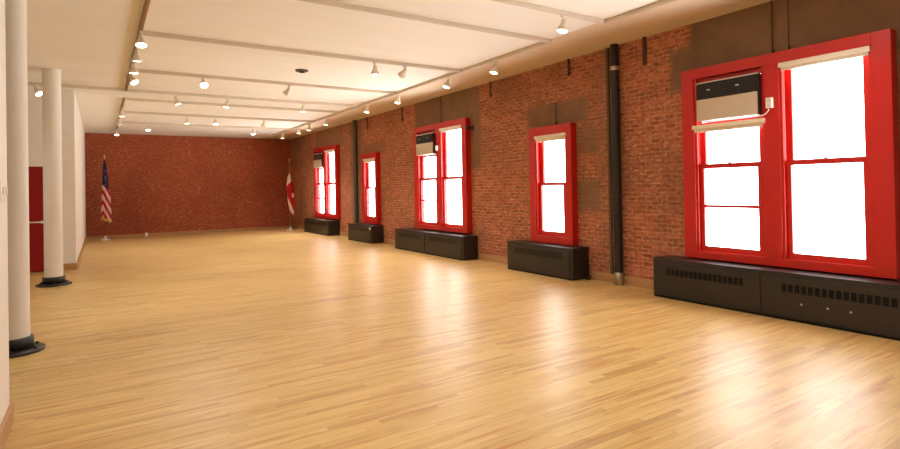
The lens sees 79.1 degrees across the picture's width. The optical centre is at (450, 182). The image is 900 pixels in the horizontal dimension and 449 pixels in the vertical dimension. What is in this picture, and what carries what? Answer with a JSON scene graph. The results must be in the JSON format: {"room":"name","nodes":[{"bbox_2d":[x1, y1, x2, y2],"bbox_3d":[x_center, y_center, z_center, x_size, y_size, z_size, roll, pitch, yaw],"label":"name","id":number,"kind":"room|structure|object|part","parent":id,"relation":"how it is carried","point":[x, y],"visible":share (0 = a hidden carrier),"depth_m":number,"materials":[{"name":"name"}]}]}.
{"room":"empty community hall","nodes":[
{"label":"empty community hall","id":0,"kind":"room"},
{"bbox_2d":[0,0,9,425],"bbox_3d":[-0.310,-0.278,-0.591,0.180,3.355,9.330,-1,-1,-33],"label":"wall","id":1,"kind":"structure","parent":0,"point":[4,314],"depth_m":3.25,"materials":[{"name":"white paint"}]},
{"bbox_2d":[0,181,7,199],"bbox_3d":[-2.588,0.049,3.147,0.018,0.104,0.277,-1,-1,-33],"label":"light switch","id":2,"kind":"object","parent":1,"relation":"attached to","point":[3,185],"visible":1,"depth_m":3.13,"materials":[{"name":"white plastic"}]},
{"bbox_2d":[0,403,13,448],"bbox_3d":[-0.201,1.341,-0.544,0.020,0.115,9.350,-1,-1,-33],"label":"baseboard","id":3,"kind":"structure","parent":1,"relation":"attached to","point":[8,420],"depth_m":3.15,"materials":[{"name":"brown wood"}]},
{"bbox_2d":[28,87,42,166],"bbox_3d":[-8.508,-0.026,9.366,3.000,3.355,0.150,-1,-1,-33],"label":"wall","id":4,"kind":"structure","parent":0,"point":[35,140],"depth_m":9.91,"materials":[{"name":"white paint"}]},
{"bbox_2d":[28,167,43,271],"bbox_3d":[-7.779,0.682,9.762,0.940,1.920,0.184,-1,-1,-33],"label":"door","id":5,"kind":"structure","parent":4,"relation":"in","point":[36,226],"depth_m":9.91,"materials":[{"name":"red paint"}]},
{"bbox_2d":[63,263,75,269],"bbox_3d":[-7.174,1.574,10.087,0.410,0.120,0.018,-1,-1,-33],"label":"baseboard","id":6,"kind":"structure","parent":4,"relation":"attached to","point":[70,266],"depth_m":10.14,"materials":[{"name":"brown wood"}]},
{"bbox_2d":[61,90,85,263],"bbox_3d":[-9.403,0.034,13.723,0.200,3.355,8.450,-1,-1,-33],"label":"wall","id":7,"kind":"structure","parent":0,"point":[73,133],"depth_m":10.20,"materials":[{"name":"white paint"}]},
{"bbox_2d":[76,235,86,268],"bbox_3d":[-9.276,1.649,13.758,0.018,0.120,8.468,-1,-1,-33],"label":"baseboard","id":8,"kind":"structure","parent":7,"relation":"attached to","point":[83,245],"depth_m":11.89,"materials":[{"name":"brown wood"}]},
{"bbox_2d":[85,133,291,235],"bbox_3d":[-8.893,0.077,19.189,7.163,3.355,0.200,-1,-1,-33],"label":"wall","id":9,"kind":"structure","parent":0,"point":[157,183],"depth_m":18.88,"materials":[{"name":"red brick"}]},
{"bbox_2d":[87,226,289,237],"bbox_3d":[-8.811,1.722,19.075,6.503,0.060,0.018,-1,-1,-33],"label":"baseboard","id":10,"kind":"structure","parent":9,"relation":"attached to","point":[273,226],"depth_m":18.85,"materials":[{"name":"brown wood"}]},
{"bbox_2d":[27,0,772,138],"bbox_3d":[-3.174,-1.837,7.540,10.043,0.030,26.050,-1,-1,-33],"label":"ceiling","id":11,"kind":"structure","parent":0,"point":[91,42],"depth_m":7.49,"materials":[{"name":"beige paint"}]},
{"bbox_2d":[115,98,124,130],"bbox_3d":[-8.463,-1.634,13.928,0.038,0.052,6.718,-1,-1,-33],"label":"track rail","id":12,"kind":"object","parent":11,"relation":"attached to","point":[123,99],"visible":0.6,"depth_m":12.01,"materials":[{"name":"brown metal"}]},
{"bbox_2d":[119,108,124,116],"bbox_3d":[-7.322,-1.552,12.151,0.132,0.190,0.132,-1,-1,-33],"label":"track light","id":13,"kind":"object","parent":12,"relation":"attached to","point":[121,114],"visible":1,"depth_m":12.13,"materials":[{"name":"white metal"}]},
{"bbox_2d":[125,0,150,90],"bbox_3d":[-2.448,-1.839,4.554,0.038,0.052,13.278,-1,-1,-33],"label":"track rail","id":14,"kind":"object","parent":11,"relation":"attached to","point":[147,2],"visible":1,"depth_m":6.14,"materials":[{"name":"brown metal"}]},
{"bbox_2d":[128,73,138,84],"bbox_3d":[-5.009,-1.626,8.603,0.174,0.197,0.132,-1,-1,17],"label":"track light","id":15,"kind":"object","parent":14,"relation":"attached to","point":[133,81],"visible":0.93,"depth_m":8.58,"materials":[{"name":"white metal"}]},
{"bbox_2d":[129,61,138,73],"bbox_3d":[-4.530,-1.647,7.801,0.132,0.190,0.132,-1,-1,-33],"label":"track light","id":16,"kind":"object","parent":14,"relation":"attached to","point":[133,70],"visible":0.9,"depth_m":7.77,"materials":[{"name":"white metal"}]},
{"bbox_2d":[131,47,142,61],"bbox_3d":[-4.080,-1.660,7.099,0.132,0.194,0.131,-1,-1,-33],"label":"track light","id":17,"kind":"object","parent":14,"relation":"attached to","point":[136,58],"visible":0.91,"depth_m":7.06,"materials":[{"name":"white metal"}]},
{"bbox_2d":[135,31,147,48],"bbox_3d":[-3.620,-1.673,6.375,0.140,0.200,0.129,-1,-1,19],"label":"track light","id":18,"kind":"object","parent":14,"relation":"attached to","point":[140,43],"visible":1,"depth_m":6.37,"materials":[{"name":"white metal"}]},
{"bbox_2d":[28,82,357,106],"bbox_3d":[-5.300,-1.726,10.660,7.472,0.052,0.038,-1,-1,-33],"label":"track rail","id":19,"kind":"object","parent":11,"relation":"attached to","point":[29,83],"visible":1,"depth_m":10.76,"materials":[{"name":"white metal"}]},
{"bbox_2d":[33,85,41,96],"bbox_3d":[-7.140,-1.579,9.435,0.178,0.196,0.132,-1,-1,11],"label":"track light","id":20,"kind":"object","parent":19,"relation":"attached to","point":[38,92],"visible":0.91,"depth_m":9.41,"materials":[{"name":"white metal"}]},
{"bbox_2d":[173,95,180,104],"bbox_3d":[-5.322,-1.599,10.644,0.132,0.200,0.130,-1,-1,11],"label":"track light","id":21,"kind":"object","parent":19,"relation":"attached to","point":[177,102],"visible":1,"depth_m":10.60,"materials":[{"name":"white metal"}]},
{"bbox_2d":[223,98,229,107],"bbox_3d":[-4.576,-1.610,11.122,0.132,0.197,0.132,-1,-1,-33],"label":"track light","id":22,"kind":"object","parent":19,"relation":"attached to","point":[226,105],"visible":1,"depth_m":11.10,"materials":[{"name":"white metal"}]},
{"bbox_2d":[300,103,305,112],"bbox_3d":[-3.244,-1.629,11.976,0.131,0.193,0.132,-1,-1,-33],"label":"track light","id":23,"kind":"object","parent":19,"relation":"attached to","point":[303,110],"visible":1,"depth_m":11.95,"materials":[{"name":"white metal"}]},
{"bbox_2d":[121,121,290,129],"bbox_3d":[-6.983,-1.642,15.935,4.608,0.052,0.038,-1,-1,-33],"label":"ceiling beam","id":24,"kind":"structure","parent":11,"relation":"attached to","point":[121,121],"depth_m":15.78,"materials":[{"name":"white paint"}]},
{"bbox_2d":[123,111,312,122],"bbox_3d":[-5.833,-1.682,14.143,4.608,0.052,0.038,-1,-1,-33],"label":"ceiling beam","id":25,"kind":"structure","parent":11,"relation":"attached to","point":[129,112],"depth_m":13.97,"materials":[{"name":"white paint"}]},
{"bbox_2d":[125,98,339,112],"bbox_3d":[-4.699,-1.720,12.376,4.608,0.052,0.038,-1,-1,-33],"label":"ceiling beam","id":26,"kind":"structure","parent":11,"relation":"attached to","point":[128,99],"depth_m":12.22,"materials":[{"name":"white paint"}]},
{"bbox_2d":[137,69,395,93],"bbox_3d":[-3.042,-1.777,9.793,4.608,0.052,0.038,-1,-1,-33],"label":"track rail","id":27,"kind":"object","parent":11,"relation":"attached to","point":[139,70],"visible":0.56,"depth_m":9.56,"materials":[{"name":"white metal"}]},
{"bbox_2d":[200,78,207,88],"bbox_3d":[-4.096,-1.642,9.052,0.132,0.191,0.183,-1,-1,-33],"label":"track light","id":28,"kind":"object","parent":27,"relation":"attached to","point":[203,84],"visible":1,"depth_m":9.02,"materials":[{"name":"white metal"}]},
{"bbox_2d":[283,85,291,95],"bbox_3d":[-2.955,-1.655,9.902,0.183,0.191,0.132,-1,-1,34],"label":"track light","id":29,"kind":"object","parent":27,"relation":"attached to","point":[286,92],"visible":1,"depth_m":9.87,"materials":[{"name":"white metal"}]},
{"bbox_2d":[142,31,460,72],"bbox_3d":[-1.773,-1.820,7.815,4.608,0.052,0.038,-1,-1,-33],"label":"track rail","id":30,"kind":"object","parent":11,"relation":"attached to","point":[145,33],"visible":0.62,"depth_m":7.50,"materials":[{"name":"white metal"}]},
{"bbox_2d":[371,62,378,75],"bbox_3d":[-1.139,-1.707,8.219,0.132,0.190,0.132,-1,-1,-33],"label":"track light","id":31,"kind":"object","parent":30,"relation":"attached to","point":[374,72],"visible":1,"depth_m":8.19,"materials":[{"name":"white metal"}]},
{"bbox_2d":[398,66,407,78],"bbox_3d":[-0.738,-1.714,8.539,0.132,0.186,0.187,-1,-1,-44],"label":"track light","id":32,"kind":"object","parent":30,"relation":"attached to","point":[401,74],"visible":1,"depth_m":8.51,"materials":[{"name":"white metal"}]},
{"bbox_2d":[295,69,307,72],"bbox_3d":[-2.422,-1.802,8.884,0.210,0.042,0.210,-1,-1,-33],"label":"ceiling vent","id":33,"kind":"object","parent":11,"relation":"in","point":[296,70],"visible":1,"depth_m":8.84,"materials":[{"name":"black metal"}]},
{"bbox_2d":[270,39,551,136],"bbox_3d":[-2.509,-1.753,13.277,0.038,0.052,14.248,-1,-1,-33],"label":"track rail","id":34,"kind":"object","parent":11,"relation":"attached to","point":[539,44],"visible":1,"depth_m":9.60,"materials":[{"name":"white metal"}]},
{"bbox_2d":[364,104,369,112],"bbox_3d":[-1.883,-1.650,12.256,0.132,0.197,0.132,-1,-1,-33],"label":"track light","id":35,"kind":"object","parent":34,"relation":"attached to","point":[366,110],"visible":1,"depth_m":12.24,"materials":[{"name":"white metal"}]},
{"bbox_2d":[394,94,400,103],"bbox_3d":[-1.073,-1.677,10.994,0.132,0.197,0.132,-1,-1,-33],"label":"track light","id":36,"kind":"object","parent":34,"relation":"attached to","point":[397,101],"visible":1,"depth_m":10.97,"materials":[{"name":"white metal"}]},
{"bbox_2d":[443,77,450,88],"bbox_3d":[-0.073,-1.710,9.407,0.129,0.200,0.140,-1,-1,19],"label":"track light","id":37,"kind":"object","parent":34,"relation":"attached to","point":[446,85],"visible":1,"depth_m":9.39,"materials":[{"name":"white metal"}]},
{"bbox_2d":[490,61,497,74],"bbox_3d":[0.655,-1.735,8.277,0.132,0.200,0.130,-1,-1,11],"label":"track light","id":38,"kind":"object","parent":34,"relation":"attached to","point":[494,71],"visible":1,"depth_m":8.26,"materials":[{"name":"white metal"}]},
{"bbox_2d":[298,0,548,42],"bbox_3d":[-0.633,-1.859,6.039,4.608,0.052,0.038,-1,-1,-33],"label":"track rail","id":39,"kind":"object","parent":11,"relation":"attached to","point":[322,2],"visible":1,"depth_m":6.22,"materials":[{"name":"white metal"}]},
{"bbox_2d":[491,0,604,23],"bbox_3d":[-0.115,-1.876,5.232,4.608,0.052,0.038,-1,-1,-33],"label":"track rail","id":40,"kind":"object","parent":11,"relation":"attached to","point":[510,2],"visible":1,"depth_m":6.00,"materials":[{"name":"white metal"}]},
{"bbox_2d":[556,15,567,33],"bbox_3d":[1.248,-1.768,6.104,0.130,0.199,0.129,-1,-1,13],"label":"track light","id":41,"kind":"object","parent":40,"relation":"attached to","point":[562,29],"visible":1,"depth_m":6.09,"materials":[{"name":"white metal"}]},
{"bbox_2d":[604,0,677,24],"bbox_3d":[3.446,-1.956,3.995,0.038,0.052,5.968,-1,-1,-33],"label":"track rail","id":42,"kind":"object","parent":11,"relation":"attached to","point":[662,2],"visible":1,"depth_m":6.07,"materials":[{"name":"white metal"}]},
{"bbox_2d":[3,227,899,448],"bbox_3d":[-3.109,1.607,7.506,10.043,0.150,26.050,-1,-1,-33],"label":"floor","id":43,"kind":"structure","parent":0,"point":[268,338],"depth_m":4.40,"materials":[{"name":"brown wood"}]},
{"bbox_2d":[5,0,45,358],"bbox_3d":[-3.945,-0.155,4.899,0.464,3.355,0.464,-1,-1,-33],"label":"column","id":44,"kind":"structure","parent":43,"relation":"on","point":[21,341],"depth_m":4.84,"materials":[{"name":"beige paint"}]},
{"bbox_3d":[-3.914,1.505,4.883,0.464,0.034,0.464,-1,-1,-33],"label":"plate","id":45,"kind":"part","parent":44,"relation":"part of","materials":[{"name":"black metal"}]},
{"bbox_2d":[35,68,71,287],"bbox_3d":[-6.201,-0.078,8.501,0.464,3.355,0.464,-1,-1,-33],"label":"column","id":46,"kind":"structure","parent":43,"relation":"on","point":[51,77],"depth_m":8.40,"materials":[{"name":"beige paint"}]},
{"bbox_3d":[-6.169,1.582,8.485,0.464,0.034,0.464,-1,-1,-33],"label":"plate","id":47,"kind":"part","parent":46,"relation":"part of","materials":[{"name":"black metal"}]},
{"bbox_2d":[101,155,111,239],"bbox_3d":[-10.521,0.460,16.602,0.270,2.600,0.270,-1,-1,12],"label":"flag","id":48,"kind":"object","parent":43,"relation":"on","point":[106,196],"visible":1,"depth_m":16.57,"materials":[{"name":"multicoloured fabric"}]},
{"bbox_2d":[286,158,294,229],"bbox_3d":[-5.689,0.421,19.395,0.319,2.550,0.270,-1,-1,-33],"label":"flag","id":49,"kind":"object","parent":43,"relation":"on","point":[290,188],"visible":1,"depth_m":19.35,"materials":[{"name":"multicoloured fabric"}]},
{"bbox_2d":[304,218,339,235],"bbox_3d":[-4.184,1.423,17.581,0.354,0.456,2.408,-1,-1,-33],"label":"radiator cover","id":50,"kind":"object","parent":43,"relation":"on","point":[328,227],"visible":0.99,"depth_m":17.00,"materials":[{"name":"brown metal"}]},
{"bbox_3d":[-4.324,1.435,17.491,0.016,0.365,2.280,-1,-1,-33],"label":"panel","id":51,"kind":"part","parent":50,"relation":"part of","materials":[{"name":"brown metal"}]},
{"bbox_3d":[-4.186,1.200,17.585,0.348,0.010,2.408,-1,-1,-33],"label":"plate","id":52,"kind":"part","parent":50,"relation":"part of","materials":[{"name":"brown metal"}]},
{"bbox_2d":[352,120,357,222],"bbox_3d":[-2.694,-0.076,15.457,0.116,3.355,0.116,-1,-1,-33],"label":"riser pipe","id":53,"kind":"object","parent":43,"relation":"on","point":[354,122],"visible":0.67,"depth_m":15.41,"materials":[{"name":"black metal"}]},
{"bbox_2d":[347,223,383,243],"bbox_3d":[-2.300,1.361,14.645,0.354,0.451,1.588,-1,-1,-33],"label":"radiator cover","id":54,"kind":"object","parent":43,"relation":"on","point":[361,232],"visible":1,"depth_m":14.18,"materials":[{"name":"brown metal"}]},
{"bbox_2d":[350,226,367,231],"bbox_3d":[-2.448,1.250,14.552,0.005,0.087,1.180,-1,-1,-33],"label":"grille","id":55,"kind":"object","parent":54,"relation":"attached to","point":[352,228],"depth_m":14.55,"materials":[{"name":"black metal"}]},
{"bbox_3d":[-2.440,1.373,14.554,0.016,0.360,1.460,-1,-1,-33],"label":"panel","id":56,"kind":"part","parent":54,"relation":"part of","materials":[{"name":"brown metal"}]},
{"bbox_3d":[-2.301,1.140,14.648,0.348,0.010,1.588,-1,-1,-33],"label":"plate","id":57,"kind":"part","parent":54,"relation":"part of","materials":[{"name":"brown metal"}]},
{"bbox_2d":[394,228,477,260],"bbox_3d":[-0.394,1.291,11.674,0.354,0.461,2.888,-1,-1,-33],"label":"radiator cover","id":58,"kind":"object","parent":43,"relation":"on","point":[457,246],"visible":1,"depth_m":11.15,"materials":[{"name":"brown metal"}]},
{"bbox_2d":[398,232,420,238],"bbox_3d":[-0.923,1.198,12.175,0.005,0.087,1.070,-1,-1,-33],"label":"grille","id":59,"kind":"object","parent":58,"relation":"attached to","point":[401,235],"depth_m":12.16,"materials":[{"name":"black metal"}]},
{"bbox_3d":[-0.915,1.316,12.177,0.016,0.370,1.350,-1,-1,-33],"label":"panel","id":60,"kind":"part","parent":58,"relation":"part of","materials":[{"name":"brown metal"}]},
{"bbox_3d":[-0.396,1.065,11.678,0.348,0.010,2.888,-1,-1,-33],"label":"plate","id":61,"kind":"part","parent":58,"relation":"part of","materials":[{"name":"brown metal"}]},
{"bbox_2d":[429,236,456,243],"bbox_3d":[-0.161,1.172,10.988,0.005,0.087,1.070,-1,-1,-33],"label":"grille","id":62,"kind":"object","parent":58,"relation":"attached to","point":[432,239],"depth_m":10.98,"materials":[{"name":"black metal"}]},
{"bbox_3d":[-0.153,1.290,10.991,0.016,0.370,1.350,-1,-1,-33],"label":"panel","id":63,"kind":"part","parent":58,"relation":"part of","materials":[{"name":"brown metal"}]},
{"bbox_2d":[506,240,590,280],"bbox_3d":[1.535,1.220,8.668,0.354,0.471,1.633,-1,-1,-33],"label":"radiator cover","id":64,"kind":"object","parent":43,"relation":"on","point":[567,262],"visible":0.98,"depth_m":8.39,"materials":[{"name":"brown metal"}]},
{"bbox_2d":[514,247,561,258],"bbox_3d":[1.364,1.120,8.611,0.005,0.087,1.140,-1,-1,-33],"label":"grille","id":65,"kind":"object","parent":64,"relation":"attached to","point":[532,252],"depth_m":8.59,"materials":[{"name":"black metal"}]},
{"bbox_3d":[1.372,1.233,8.613,0.016,0.380,1.420,-1,-1,-33],"label":"panel","id":66,"kind":"part","parent":64,"relation":"part of","materials":[{"name":"brown metal"}]},
{"bbox_3d":[1.510,0.991,8.707,0.348,0.010,1.548,-1,-1,-33],"label":"plate","id":67,"kind":"part","parent":64,"relation":"part of","materials":[{"name":"brown metal"}]},
{"bbox_2d":[610,43,623,285],"bbox_3d":[2.320,-0.247,7.614,0.132,3.355,0.132,-1,-1,-33],"label":"riser pipe","id":68,"kind":"object","parent":43,"relation":"on","point":[614,51],"visible":1,"depth_m":7.57,"materials":[{"name":"black metal"}]},
{"bbox_2d":[652,255,899,340],"bbox_3d":[3.415,1.151,5.737,0.356,0.481,2.778,-1,-1,-33],"label":"radiator cover","id":69,"kind":"object","parent":43,"relation":"on","point":[866,305],"visible":1,"depth_m":5.49,"materials":[{"name":"black metal"}]},
{"bbox_2d":[667,269,742,285],"bbox_3d":[2.884,1.082,6.242,0.005,0.080,0.933,-1,-1,-33],"label":"grille","id":70,"kind":"object","parent":69,"relation":"attached to","point":[694,275],"depth_m":6.20,"materials":[{"name":"black metal"}]},
{"bbox_3d":[2.892,1.177,6.245,0.016,0.390,1.290,-1,-1,-33],"label":"panel","id":71,"kind":"part","parent":69,"relation":"part of","materials":[{"name":"brown metal"}]},
{"bbox_3d":[3.413,0.916,5.741,0.348,0.010,2.778,-1,-1,-33],"label":"plate","id":72,"kind":"part","parent":69,"relation":"part of","materials":[{"name":"brown metal"}]},
{"bbox_3d":[3.631,1.151,5.092,0.016,0.390,1.370,-1,-1,-33],"label":"panel","id":73,"kind":"part","parent":69,"relation":"part of","materials":[{"name":"brown metal"}]},
{"bbox_2d":[782,284,897,307],"bbox_3d":[3.624,1.056,5.089,0.005,0.080,1.013,-1,-1,-33],"label":"grille","id":74,"kind":"object","parent":69,"relation":"attached to","point":[818,292],"depth_m":5.07,"materials":[{"name":"black metal"}]},
{"bbox_2d":[291,0,899,279],"bbox_3d":[0.910,-0.197,10.006,0.060,3.355,25.850,-1,-1,-33],"label":"wall","id":75,"kind":"structure","parent":0,"point":[652,182],"depth_m":8.02,"materials":[{"name":"brick"}]},
{"bbox_2d":[313,145,340,218],"bbox_3d":[-3.954,0.015,17.466,0.170,2.270,2.114,-1,-1,-33],"label":"window","id":76,"kind":"structure","parent":75,"relation":"in","point":[327,183],"depth_m":17.36,"materials":[{"name":"red paint"}]},
{"bbox_2d":[314,153,322,167],"bbox_3d":[-4.257,-0.697,17.836,0.227,0.452,0.720,-1,-1,-33],"label":"air conditioner","id":77,"kind":"object","parent":76,"relation":"attached to","point":[318,158],"visible":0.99,"depth_m":17.68,"materials":[{"name":"grey plastic"}]},
{"bbox_2d":[314,154,320,159],"bbox_3d":[-4.341,-0.815,17.786,0.029,0.180,0.698,-1,-1,-33],"label":"grille","id":78,"kind":"object","parent":77,"relation":"attached to","point":[316,156],"depth_m":17.77,"materials":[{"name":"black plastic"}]},
{"bbox_3d":[-4.335,-0.595,17.785,0.025,0.250,0.706,-1,-1,-33],"label":"panel","id":79,"kind":"part","parent":77,"relation":"part of","materials":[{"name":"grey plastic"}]},
{"bbox_3d":[-4.191,-0.189,17.897,0.040,0.555,0.800,-1,-1,-33],"label":"sash","id":80,"kind":"part","parent":76,"relation":"part of","materials":[{"name":"white glass"}]},
{"bbox_3d":[-4.219,0.551,17.863,0.040,1.035,0.800,-1,-1,-33],"label":"sash","id":81,"kind":"part","parent":76,"relation":"part of","materials":[{"name":"white glass"}]},
{"bbox_3d":[-3.666,-0.470,17.073,0.040,1.080,0.805,-1,-1,-33],"label":"sash","id":82,"kind":"part","parent":76,"relation":"part of","materials":[{"name":"white glass"}]},
{"bbox_3d":[-3.689,0.533,17.036,0.040,1.035,0.805,-1,-1,-33],"label":"sash","id":83,"kind":"part","parent":76,"relation":"part of","materials":[{"name":"white glass"}]},
{"bbox_2d":[361,152,380,223],"bbox_3d":[-2.107,0.166,14.592,0.170,1.872,0.965,-1,-1,-33],"label":"window","id":84,"kind":"structure","parent":75,"relation":"in","point":[365,169],"depth_m":14.64,"materials":[{"name":"red paint"}]},
{"bbox_3d":[-2.074,-0.226,14.598,0.040,0.815,0.710,-1,-1,-33],"label":"sash","id":85,"kind":"part","parent":84,"relation":"part of","materials":[{"name":"white glass"}]},
{"bbox_2d":[363,158,374,162],"bbox_3d":[-2.173,-0.578,14.542,0.050,0.104,0.715,-1,-1,-33],"label":"roller blind","id":86,"kind":"object","parent":84,"relation":"attached to","point":[368,159],"visible":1,"depth_m":14.51,"materials":[{"name":"beige fabric"}]},
{"bbox_3d":[-2.101,0.564,14.564,0.040,0.855,0.710,-1,-1,-33],"label":"sash","id":87,"kind":"part","parent":84,"relation":"part of","materials":[{"name":"white glass"}]},
{"bbox_2d":[413,117,471,232],"bbox_3d":[-0.190,-0.114,11.601,0.170,2.270,2.114,-1,-1,-33],"label":"window","id":88,"kind":"structure","parent":75,"relation":"in","point":[441,178],"depth_m":11.49,"materials":[{"name":"red paint"}]},
{"bbox_2d":[416,133,435,155],"bbox_3d":[-0.494,-0.825,11.971,0.227,0.452,0.720,-1,-1,-33],"label":"air conditioner","id":89,"kind":"object","parent":88,"relation":"attached to","point":[425,143],"visible":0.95,"depth_m":11.86,"materials":[{"name":"grey plastic"}]},
{"bbox_2d":[416,133,432,143],"bbox_3d":[-0.578,-0.943,11.921,0.029,0.180,0.698,-1,-1,-33],"label":"grille","id":90,"kind":"object","parent":89,"relation":"attached to","point":[427,138],"depth_m":11.88,"materials":[{"name":"black metal"}]},
{"bbox_3d":[-0.572,-0.723,11.920,0.025,0.250,0.706,-1,-1,-33],"label":"panel","id":91,"kind":"part","parent":89,"relation":"part of","materials":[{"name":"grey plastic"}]},
{"bbox_3d":[-0.428,-0.317,12.032,0.040,0.555,0.800,-1,-1,-33],"label":"sash","id":92,"kind":"part","parent":88,"relation":"part of","materials":[{"name":"red paint"}]},
{"bbox_3d":[-0.456,0.423,11.998,0.040,1.035,0.800,-1,-1,-33],"label":"sash","id":93,"kind":"part","parent":88,"relation":"part of","materials":[{"name":"white glass"}]},
{"bbox_3d":[0.098,-0.598,11.208,0.040,1.080,0.805,-1,-1,-33],"label":"sash","id":94,"kind":"part","parent":88,"relation":"part of","materials":[{"name":"red paint"}]},
{"bbox_2d":[439,125,460,132],"bbox_3d":[-0.005,-1.092,11.155,0.050,0.084,0.815,-1,-1,-33],"label":"roller blind","id":95,"kind":"object","parent":88,"relation":"attached to","point":[455,127],"visible":1,"depth_m":11.12,"materials":[{"name":"beige fabric"}]},
{"bbox_3d":[0.075,0.405,11.171,0.040,1.035,0.805,-1,-1,-33],"label":"sash","id":96,"kind":"part","parent":88,"relation":"part of","materials":[{"name":"white glass"}]},
{"bbox_2d":[291,224,653,289],"bbox_3d":[0.907,1.418,9.969,0.020,0.125,25.850,-1,-1,-33],"label":"baseboard","id":97,"kind":"structure","parent":75,"relation":"attached to","point":[602,276],"depth_m":7.95,"materials":[{"name":"brown wood"}]},
{"bbox_2d":[529,123,578,245],"bbox_3d":[1.651,0.038,8.736,0.170,1.872,0.965,-1,-1,-33],"label":"window","id":98,"kind":"structure","parent":75,"relation":"in","point":[569,236],"depth_m":8.64,"materials":[{"name":"red paint"}]},
{"bbox_2d":[534,132,565,142],"bbox_3d":[1.585,-0.706,8.685,0.050,0.104,0.715,-1,-1,-33],"label":"roller blind","id":99,"kind":"object","parent":98,"relation":"attached to","point":[559,136],"visible":1,"depth_m":8.65,"materials":[{"name":"beige fabric"}]},
{"bbox_3d":[1.684,-0.354,8.742,0.040,0.815,0.710,-1,-1,-33],"label":"sash","id":100,"kind":"part","parent":98,"relation":"part of","materials":[{"name":"red paint"}]},
{"bbox_3d":[1.657,0.436,8.707,0.040,0.855,0.710,-1,-1,-33],"label":"sash","id":101,"kind":"part","parent":98,"relation":"part of","materials":[{"name":"white glass"}]},
{"bbox_2d":[567,59,569,75],"bbox_3d":[1.830,-1.775,8.450,0.040,0.265,0.032,-1,-1,-33],"label":"conduit","id":102,"kind":"object","parent":75,"relation":"attached to","point":[568,72],"visible":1,"depth_m":8.44,"materials":[{"name":"brown metal"}]},
{"bbox_2d":[605,47,613,273],"bbox_3d":[2.274,-0.307,7.794,0.032,3.230,0.040,-1,-1,-33],"label":"conduit","id":103,"kind":"object","parent":75,"relation":"attached to","point":[607,48],"visible":1,"depth_m":7.78,"materials":[{"name":"metal"}]},
{"bbox_2d":[642,37,646,65],"bbox_3d":[2.583,-1.746,7.269,0.048,0.375,0.048,-1,-1,-33],"label":"conduit","id":104,"kind":"object","parent":75,"relation":"attached to","point":[644,62],"visible":1,"depth_m":7.25,"materials":[{"name":"brown metal"}]},
{"bbox_2d":[771,0,773,52],"bbox_3d":[3.478,-1.669,5.893,0.032,0.590,0.014,-1,-1,-33],"label":"conduit","id":105,"kind":"object","parent":75,"relation":"attached to","point":[771,0],"visible":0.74,"depth_m":5.88,"materials":[{"name":"brown metal"}]},
{"bbox_2d":[787,0,789,49],"bbox_3d":[3.568,-1.672,5.754,0.030,0.590,0.010,-1,-1,-33],"label":"conduit","id":106,"kind":"object","parent":75,"relation":"attached to","point":[787,0],"visible":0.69,"depth_m":5.75,"materials":[{"name":"brown metal"}]},
{"bbox_2d":[681,28,899,278],"bbox_3d":[3.498,-0.239,5.854,0.170,2.270,2.114,-1,-1,-33],"label":"window","id":107,"kind":"structure","parent":75,"relation":"in","point":[881,174],"depth_m":5.73,"materials":[{"name":"red paint"}]},
{"bbox_2d":[692,118,765,132],"bbox_3d":[3.140,-0.637,6.200,0.050,0.089,0.840,-1,-1,-33],"label":"roller blind","id":108,"kind":"object","parent":107,"relation":"attached to","point":[758,122],"visible":1,"depth_m":6.16,"materials":[{"name":"beige fabric"}]},
{"bbox_3d":[3.260,-0.443,6.285,0.040,0.555,0.800,-1,-1,-33],"label":"sash","id":109,"kind":"part","parent":107,"relation":"part of","materials":[{"name":"red paint"}]},
{"bbox_3d":[3.232,0.297,6.250,0.040,1.035,0.800,-1,-1,-33],"label":"sash","id":110,"kind":"part","parent":107,"relation":"part of","materials":[{"name":"white glass"}]},
{"bbox_2d":[696,72,769,121],"bbox_3d":[3.221,-0.939,6.181,0.227,0.478,0.820,-1,-1,-33],"label":"air conditioner","id":111,"kind":"object","parent":107,"relation":"attached to","point":[736,97],"visible":0.99,"depth_m":6.12,"materials":[{"name":"beige plastic"}]},
{"bbox_2d":[696,74,756,99],"bbox_3d":[3.110,-1.069,6.174,0.029,0.180,0.698,-1,-1,-33],"label":"grille","id":112,"kind":"object","parent":111,"relation":"attached to","point":[746,84],"depth_m":6.14,"materials":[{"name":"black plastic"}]},
{"bbox_3d":[3.121,-1.170,6.182,0.030,0.012,0.710,-1,-1,-33],"label":"trim","id":113,"kind":"part","parent":111,"relation":"part of","materials":[{"name":"black plastic"}]},
{"bbox_3d":[3.116,-0.849,6.173,0.025,0.250,0.706,-1,-1,-33],"label":"panel","id":114,"kind":"part","parent":111,"relation":"part of","materials":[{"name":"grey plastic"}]},
{"bbox_2d":[765,97,773,107],"bbox_3d":[3.393,-0.843,5.802,0.050,0.110,0.064,-1,-1,-33],"label":"power outlet","id":115,"kind":"object","parent":107,"relation":"attached to","point":[769,101],"visible":1,"depth_m":5.79,"materials":[{"name":"white plastic"}]},
{"bbox_2d":[778,46,870,70],"bbox_3d":[3.683,-1.217,5.408,0.050,0.084,0.815,-1,-1,-33],"label":"roller blind","id":116,"kind":"object","parent":107,"relation":"attached to","point":[861,51],"visible":1,"depth_m":5.37,"materials":[{"name":"beige fabric"}]},
{"bbox_3d":[3.786,-0.723,5.460,0.040,1.080,0.805,-1,-1,-33],"label":"sash","id":117,"kind":"part","parent":107,"relation":"part of","materials":[{"name":"red paint"}]},
{"bbox_3d":[3.763,0.279,5.424,0.040,1.035,0.805,-1,-1,-33],"label":"sash","id":118,"kind":"part","parent":107,"relation":"part of","materials":[{"name":"white glass"}]}
]}

